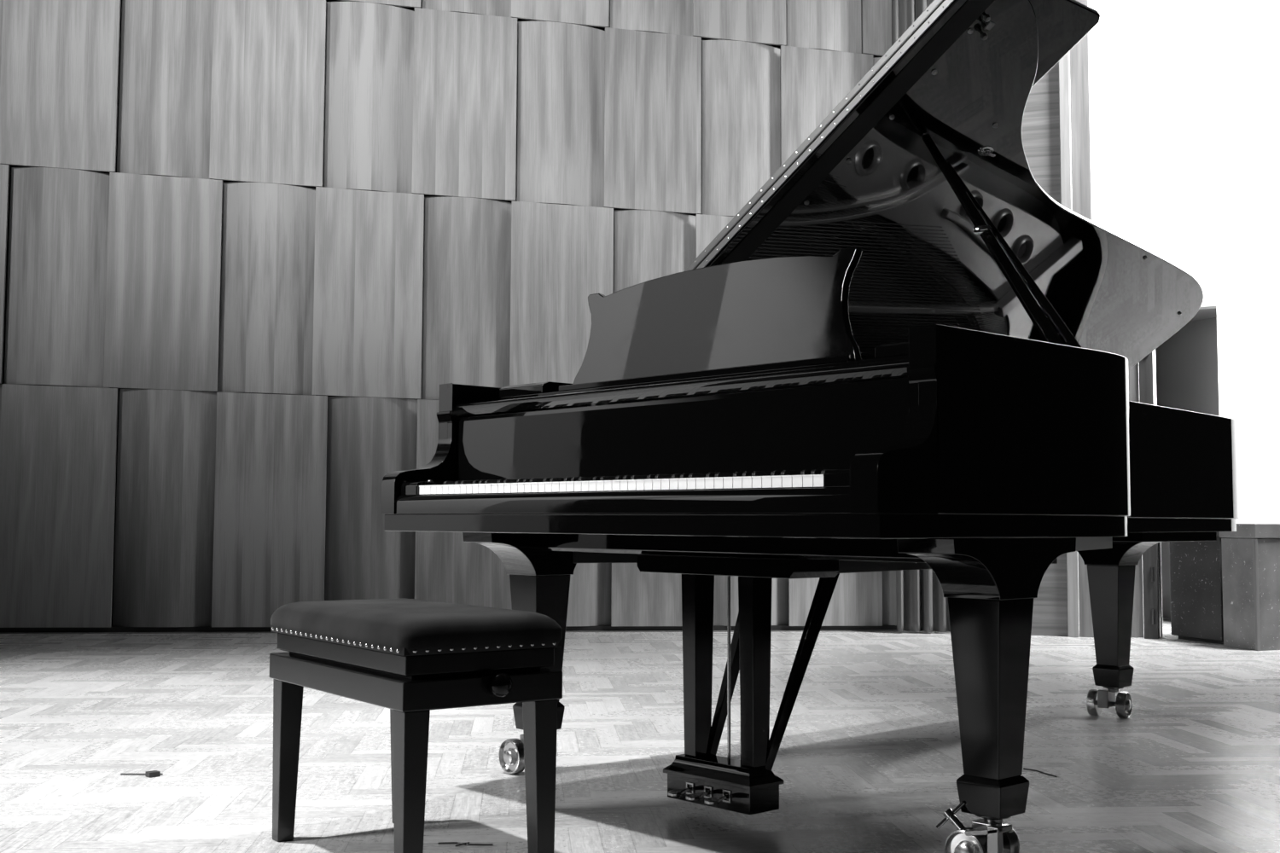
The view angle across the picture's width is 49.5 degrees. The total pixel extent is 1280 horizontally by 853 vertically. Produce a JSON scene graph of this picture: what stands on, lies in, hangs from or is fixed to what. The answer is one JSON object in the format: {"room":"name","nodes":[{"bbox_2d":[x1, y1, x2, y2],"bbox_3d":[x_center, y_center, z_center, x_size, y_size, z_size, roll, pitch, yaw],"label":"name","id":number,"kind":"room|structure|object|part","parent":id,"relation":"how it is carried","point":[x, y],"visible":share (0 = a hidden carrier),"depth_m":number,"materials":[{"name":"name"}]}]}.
{"room":"music room","nodes":[
{"label":"music room","id":0,"kind":"room"},
{"bbox_2d":[0,0,896,628],"bbox_3d":[-4.294,-2.157,7.811,12.277,6.589,0.232,1,-4,-5],"label":"wall","id":1,"kind":"structure","parent":0,"point":[248,249],"depth_m":7.85,"materials":[{"name":"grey wood"}]},
{"bbox_3d":[-3.827,0.421,7.613,0.635,1.351,0.082,1,-4,-5],"label":"wood panel","id":2,"kind":"part","parent":1,"relation":"part of","materials":[{"name":"grey wood"}]},
{"bbox_3d":[-3.850,-2.050,7.776,0.568,1.171,0.082,1,-4,-5],"label":"wood panel","id":3,"kind":"part","parent":1,"relation":"part of","materials":[{"name":"grey wood"}]},
{"bbox_3d":[-3.824,-0.865,7.662,0.613,1.251,0.022,1,-4,-5],"label":"wood panel","id":4,"kind":"part","parent":1,"relation":"part of","materials":[{"name":"grey wood"}]},
{"bbox_3d":[-3.249,-0.837,7.749,0.566,1.239,0.082,1,-4,-5],"label":"wood panel","id":5,"kind":"part","parent":1,"relation":"part of","materials":[{"name":"grey wood"}]},
{"bbox_3d":[-3.209,0.435,7.631,0.617,1.332,0.022,1,-4,-5],"label":"wood panel","id":6,"kind":"part","parent":1,"relation":"part of","materials":[{"name":"grey wood"}]},
{"bbox_3d":[-3.257,-2.010,7.790,0.634,1.161,0.022,1,-4,-5],"label":"wood panel","id":7,"kind":"part","parent":1,"relation":"part of","materials":[{"name":"grey wood"}]},
{"bbox_3d":[-2.665,-0.811,7.763,0.618,1.226,0.022,1,-4,-5],"label":"wood panel","id":8,"kind":"part","parent":1,"relation":"part of","materials":[{"name":"grey wood"}]},
{"bbox_3d":[-2.687,-1.970,7.876,0.535,1.145,0.082,1,-4,-5],"label":"wood panel","id":9,"kind":"part","parent":1,"relation":"part of","materials":[{"name":"grey wood"}]},
{"bbox_3d":[-2.636,0.450,7.719,0.559,1.321,0.082,1,-4,-5],"label":"wood panel","id":10,"kind":"part","parent":1,"relation":"part of","materials":[{"name":"grey wood"}]},
{"bbox_3d":[-2.103,-0.783,7.850,0.537,1.212,0.082,1,-4,-5],"label":"wood panel","id":11,"kind":"part","parent":1,"relation":"part of","materials":[{"name":"grey wood"}]},
{"bbox_3d":[-2.114,-1.932,7.889,0.628,1.136,0.022,1,-4,-5],"label":"wood panel","id":12,"kind":"part","parent":1,"relation":"part of","materials":[{"name":"grey wood"}]},
{"bbox_3d":[-2.061,0.462,7.733,0.606,1.304,0.022,1,-4,-5],"label":"wood panel","id":13,"kind":"part","parent":1,"relation":"part of","materials":[{"name":"grey wood"}]},
{"bbox_3d":[-1.539,-0.758,7.862,0.606,1.200,0.022,1,-4,-5],"label":"wood panel","id":14,"kind":"part","parent":1,"relation":"part of","materials":[{"name":"grey wood"}]},
{"bbox_3d":[-1.555,-1.893,7.974,0.520,1.120,0.082,1,-4,-5],"label":"wood panel","id":15,"kind":"part","parent":1,"relation":"part of","materials":[{"name":"grey wood"}]},
{"bbox_3d":[-1.513,0.476,7.819,0.519,1.293,0.082,1,-4,-5],"label":"wood panel","id":16,"kind":"part","parent":1,"relation":"part of","materials":[{"name":"grey wood"}]},
{"bbox_3d":[-1.552,-2.954,8.008,0.585,1.074,0.022,1,-4,-5],"label":"wood panel","id":17,"kind":"part","parent":1,"relation":"part of","materials":[{"name":"grey wood"}]},
{"bbox_2d":[0,624,896,633],"bbox_3d":[-4.275,1.110,7.546,11.680,0.034,0.090,1,-4,-5],"label":"baseboard","id":18,"kind":"structure","parent":1,"relation":"attached to","point":[600,628],"depth_m":7.70,"materials":[{"name":"black"}]},
{"bbox_2d":[0,630,907,634],"bbox_3d":[-4.271,1.121,7.493,11.680,0.006,0.021,1,-4,-5],"label":"trim","id":19,"kind":"structure","parent":1,"relation":"attached to","point":[614,631],"depth_m":7.66,"materials":[{"name":"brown wood"}]},
{"bbox_3d":[-0.978,0.487,7.830,0.568,1.277,0.022,1,-4,-5],"label":"wood panel","id":20,"kind":"part","parent":1,"relation":"part of","materials":[{"name":"grey wood"}]},
{"bbox_3d":[-1.008,-1.856,7.984,0.590,1.111,0.022,1,-4,-5],"label":"wood panel","id":21,"kind":"part","parent":1,"relation":"part of","materials":[{"name":"grey wood"}]},
{"bbox_3d":[-1.008,-2.905,8.092,0.534,1.062,0.082,1,-4,-5],"label":"wood panel","id":22,"kind":"part","parent":1,"relation":"part of","materials":[{"name":"grey wood"}]},
{"bbox_3d":[-0.992,-0.732,7.948,0.517,1.186,0.082,1,-4,-5],"label":"wood panel","id":23,"kind":"part","parent":1,"relation":"part of","materials":[{"name":"grey wood"}]},
{"bbox_3d":[-0.464,-1.818,8.069,0.527,1.098,0.082,1,-4,-5],"label":"wood panel","id":24,"kind":"part","parent":1,"relation":"part of","materials":[{"name":"grey wood"}]},
{"bbox_3d":[-0.464,-2.857,8.101,0.569,1.052,0.022,1,-4,-5],"label":"wood panel","id":25,"kind":"part","parent":1,"relation":"part of","materials":[{"name":"grey wood"}]},
{"bbox_3d":[-0.448,-0.707,7.958,0.587,1.174,0.022,1,-4,-5],"label":"wood panel","id":26,"kind":"part","parent":1,"relation":"part of","materials":[{"name":"grey wood"}]},
{"bbox_3d":[-0.431,0.501,7.916,0.555,1.266,0.082,1,-4,-5],"label":"wood panel","id":27,"kind":"part","parent":1,"relation":"part of","materials":[{"name":"grey wood"}]},
{"bbox_3d":[0.107,0.512,7.927,0.536,1.250,0.022,1,-4,-5],"label":"wood panel","id":28,"kind":"part","parent":1,"relation":"part of","materials":[{"name":"grey wood"}]},
{"bbox_3d":[0.063,-2.810,8.183,0.515,1.039,0.082,1,-4,-5],"label":"wood panel","id":29,"kind":"part","parent":1,"relation":"part of","materials":[{"name":"grey wood"}]},
{"bbox_3d":[0.074,-1.782,8.078,0.565,1.087,0.022,1,-4,-5],"label":"wood panel","id":30,"kind":"part","parent":1,"relation":"part of","materials":[{"name":"grey wood"}]},
{"bbox_3d":[0.080,-0.681,8.042,0.499,1.161,0.082,1,-4,-5],"label":"wood panel","id":31,"kind":"part","parent":1,"relation":"part of","materials":[{"name":"grey wood"}]},
{"bbox_3d":[0.598,-0.658,8.050,0.553,1.150,0.022,1,-4,-5],"label":"wood panel","id":32,"kind":"part","parent":1,"relation":"part of","materials":[{"name":"grey wood"}]},
{"bbox_3d":[0.589,-2.764,8.190,0.552,1.030,0.022,1,-4,-5],"label":"wood panel","id":33,"kind":"part","parent":1,"relation":"part of","materials":[{"name":"grey wood"}]},
{"bbox_3d":[0.589,-1.746,8.159,0.493,1.074,0.082,1,-4,-5],"label":"wood panel","id":34,"kind":"part","parent":1,"relation":"part of","materials":[{"name":"grey wood"}]},
{"bbox_3d":[0.612,0.525,8.009,0.503,1.240,0.082,1,-4,-5],"label":"wood panel","id":35,"kind":"part","parent":1,"relation":"part of","materials":[{"name":"grey wood"}]},
{"bbox_3d":[1.090,-2.719,8.270,0.479,1.016,0.082,1,-4,-5],"label":"wood panel","id":36,"kind":"part","parent":1,"relation":"part of","materials":[{"name":"grey wood"}]},
{"bbox_3d":[1.104,-1.712,8.167,0.553,1.065,0.022,1,-4,-5],"label":"wood panel","id":37,"kind":"part","parent":1,"relation":"part of","materials":[{"name":"grey wood"}]},
{"bbox_3d":[1.127,0.536,8.018,0.544,1.225,0.022,1,-4,-5],"label":"wood panel","id":38,"kind":"part","parent":1,"relation":"part of","materials":[{"name":"grey wood"}]},
{"bbox_3d":[1.550,-2.678,8.272,0.458,1.003,0.022,1,-4,-5],"label":"wood panel","id":39,"kind":"part","parent":1,"relation":"part of","materials":[{"name":"grey wood"}]},
{"bbox_3d":[1.576,-1.678,8.245,0.421,1.050,0.082,1,-4,-5],"label":"wood panel","id":40,"kind":"part","parent":1,"relation":"part of","materials":[{"name":"grey wood"}]},
{"bbox_3d":[1.581,0.548,8.096,0.392,1.215,0.082,1,-4,-5],"label":"wood panel","id":41,"kind":"part","parent":1,"relation":"part of","materials":[{"name":"grey wood"}]},
{"bbox_2d":[0,617,1279,852],"bbox_3d":[-0.405,1.359,9.998,14.600,0.100,16.300,4,-5,-42],"label":"floor","id":42,"kind":"structure","parent":0,"point":[869,759],"depth_m":3.77,"materials":[{"name":"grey wood"}]},
{"bbox_2d":[120,770,162,778],"bbox_3d":[-1.231,0.856,3.412,0.103,0.012,0.036,0,-4,-3],"label":"clip","id":43,"kind":"object","parent":42,"relation":"on","point":[154,773],"visible":1,"depth_m":3.41,"materials":[{"name":"grey plastic"}]},
{"bbox_2d":[269,599,562,852],"bbox_3d":[-0.433,0.575,2.606,0.321,0.470,0.634,3,-5,-36],"label":"stool","id":44,"kind":"object","parent":42,"relation":"on","point":[410,658],"visible":1,"depth_m":2.44,"materials":[{"name":"black paint"}]},
{"bbox_3d":[-0.702,0.661,2.756,0.047,0.316,0.047,3,-5,-36],"label":"leg","id":45,"kind":"part","parent":44,"relation":"part of","materials":[{"name":"black paint"}]},
{"bbox_3d":[-0.496,0.672,2.904,0.047,0.316,0.047,3,-5,-36],"label":"leg","id":46,"kind":"part","parent":44,"relation":"part of","materials":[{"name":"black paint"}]},
{"bbox_3d":[-0.385,0.633,2.317,0.047,0.316,0.047,3,-5,-36],"label":"leg","id":47,"kind":"part","parent":44,"relation":"part of","materials":[{"name":"black paint"}]},
{"bbox_3d":[-0.440,0.441,2.625,0.253,0.007,0.542,3,-5,-36],"label":"lift plate","id":48,"kind":"part","parent":44,"relation":"part of","materials":[{"name":"black wood"}]},
{"bbox_3d":[-0.440,0.420,2.626,0.293,0.035,0.578,3,-5,-36],"label":"seat frame","id":49,"kind":"part","parent":44,"relation":"part of","materials":[{"name":"black paint"}]},
{"bbox_2d":[270,599,561,655],"bbox_3d":[-0.439,0.371,2.629,0.321,0.061,0.610,3,-5,-36],"label":"cushion","id":50,"kind":"object","parent":44,"relation":"on","point":[371,626],"depth_m":2.44,"materials":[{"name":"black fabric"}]},
{"bbox_3d":[-0.241,0.444,2.383,0.042,0.042,0.034,3,-5,-36],"label":"height knob","id":51,"kind":"part","parent":44,"relation":"part of","materials":[{"name":"black"}]},
{"bbox_3d":[-0.180,0.644,2.465,0.047,0.316,0.047,3,-5,-36],"label":"leg","id":52,"kind":"part","parent":44,"relation":"part of","materials":[{"name":"black paint"}]},
{"bbox_2d":[438,842,493,846],"bbox_3d":[-0.342,0.815,2.702,0.109,0.005,0.024,0,-4,8],"label":"wire","id":53,"kind":"object","parent":42,"relation":"on","point":[439,843],"visible":1,"depth_m":2.70,"materials":[{"name":"grey plastic"}]},
{"bbox_2d":[381,0,1239,852],"bbox_3d":[0.954,-0.014,3.770,2.925,1.813,1.514,4,-5,-42],"label":"grand piano","id":54,"kind":"object","parent":42,"relation":"on","point":[901,352],"visible":0.97,"depth_m":2.99,"materials":[{"name":"black wood"}]},
{"bbox_3d":[-0.537,0.051,3.352,0.164,0.321,0.057,4,-5,-42],"label":"arm","id":55,"kind":"part","parent":54,"relation":"part of","materials":[{"name":"black wood"}]},
{"bbox_3d":[0.108,0.779,2.982,0.003,0.024,0.022,4,-5,-42],"label":"pedal plate","id":56,"kind":"part","parent":54,"relation":"part of","materials":[{"name":"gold metal"}]},
{"bbox_2d":[500,354,908,400],"bbox_3d":[0.214,-0.089,3.081,0.310,0.015,1.343,4,-5,-42],"label":"shelf","id":57,"kind":"object","parent":54,"relation":"attached to","point":[844,359],"depth_m":2.95,"materials":[{"name":"black wood"}]},
{"bbox_3d":[0.145,0.776,2.941,0.003,0.024,0.022,4,-5,-42],"label":"pedal plate","id":58,"kind":"part","parent":54,"relation":"part of","materials":[{"name":"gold metal"}]},
{"bbox_3d":[0.182,0.774,2.901,0.003,0.024,0.022,4,-5,-42],"label":"pedal plate","id":59,"kind":"part","parent":54,"relation":"part of","materials":[{"name":"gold metal"}]},
{"bbox_3d":[0.206,0.502,3.002,0.033,0.445,0.007,0,-4,2],"label":"pedal rod","id":60,"kind":"part","parent":54,"relation":"part of","materials":[{"name":"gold metal"}]},
{"bbox_3d":[0.422,-0.016,2.300,0.164,0.321,0.057,4,-5,-42],"label":"arm","id":61,"kind":"part","parent":54,"relation":"part of","materials":[{"name":"black wood"}]},
{"bbox_3d":[1.124,-0.462,4.091,2.286,0.826,1.291,4,-5,-42],"label":"lid","id":62,"kind":"part","parent":54,"relation":"part of","materials":[{"name":"black wood"}]},
{"bbox_2d":[977,145,995,157],"bbox_3d":[0.863,-0.686,3.456,0.060,0.019,0.028,4,-5,-42],"label":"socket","id":63,"kind":"object","parent":54,"relation":"attached to","point":[983,151],"depth_m":3.45,"materials":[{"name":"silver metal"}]},
{"bbox_3d":[1.012,0.268,3.786,2.737,0.041,1.471,4,-5,-42],"label":"rail","id":64,"kind":"part","parent":54,"relation":"part of","materials":[{"name":"black wood"}]},
{"bbox_2d":[1023,768,1057,777],"bbox_3d":[1.016,0.876,3.510,0.015,0.003,0.121,2,-4,-25],"label":"wire","id":65,"kind":"object","parent":42,"relation":"on","point":[1023,768],"visible":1,"depth_m":3.51,"materials":[{"name":"grey plastic"}]},
{"bbox_2d":[1156,542,1165,639],"bbox_3d":[2.848,0.611,7.622,0.060,1.100,0.060,4,-5,-42],"label":"metal pole","id":66,"kind":"object","parent":42,"relation":"on","point":[1158,545],"visible":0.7,"depth_m":7.59,"materials":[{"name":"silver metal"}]},
{"bbox_2d":[1169,531,1233,644],"bbox_3d":[3.147,0.840,7.467,0.430,0.625,0.410,1,-4,-18],"label":"storage cabinet","id":67,"kind":"object","parent":42,"relation":"on","point":[1195,567],"visible":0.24,"depth_m":7.38,"materials":[{"name":"black"}]},
{"bbox_2d":[1219,523,1279,651],"bbox_3d":[3.290,0.813,7.098,0.566,0.630,0.256,1,-4,-18],"label":"case","id":68,"kind":"object","parent":42,"relation":"on","point":[1250,559],"visible":0.91,"depth_m":6.94,"materials":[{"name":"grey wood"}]},
{"bbox_3d":[3.291,0.535,7.116,0.566,0.073,0.256,1,-4,-18],"label":"lid","id":69,"kind":"part","parent":68,"relation":"part of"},
{"bbox_2d":[936,62,1067,636],"bbox_3d":[2.058,-1.820,8.034,0.715,6.000,0.060,-1,-4,19],"label":"wall","id":70,"kind":"structure","parent":0,"point":[1040,127],"depth_m":7.89,"materials":[{"name":"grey wood"}]},
{"bbox_2d":[891,0,950,632],"bbox_3d":[1.651,-1.776,8.053,0.362,5.888,0.092,0,-4,5],"label":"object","id":71,"kind":"object","parent":70,"relation":"hanging from","point":[922,605],"visible":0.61,"depth_m":7.88,"materials":[{"name":"grey wood"}]},
{"bbox_2d":[1058,51,1079,637],"bbox_3d":[2.418,-1.828,7.894,0.057,6.000,0.090,-1,-4,19],"label":"trim","id":72,"kind":"structure","parent":70,"relation":"attached to","point":[1063,64],"depth_m":7.82,"materials":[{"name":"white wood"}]},
{"bbox_2d":[1070,0,1093,637],"bbox_3d":[2.501,-1.829,7.878,0.102,6.000,0.065,-1,-4,19],"label":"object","id":73,"kind":"structure","parent":70,"relation":"attached to","point":[1079,84],"depth_m":7.83,"materials":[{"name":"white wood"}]},
{"bbox_2d":[1069,0,1279,623],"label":"window","id":74,"kind":"structure","parent":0,"point":[1184,95],"depth_m":8.48,"materials":[{"name":"white paint"}]},
{"bbox_2d":[1128,351,1158,639],"bbox_3d":[2.685,0.138,7.672,0.303,2.050,0.068,-1,-4,19],"label":"window frame","id":75,"kind":"structure","parent":74,"relation":"in","point":[1145,611],"depth_m":7.59,"materials":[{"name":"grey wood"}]},
{"bbox_3d":[3.607,0.277,8.898,0.201,1.945,0.921,1,-4,-4],"label":"recess panel","id":76,"kind":"part","parent":74,"relation":"part of","materials":[{"name":"grey paint"}]}
]}

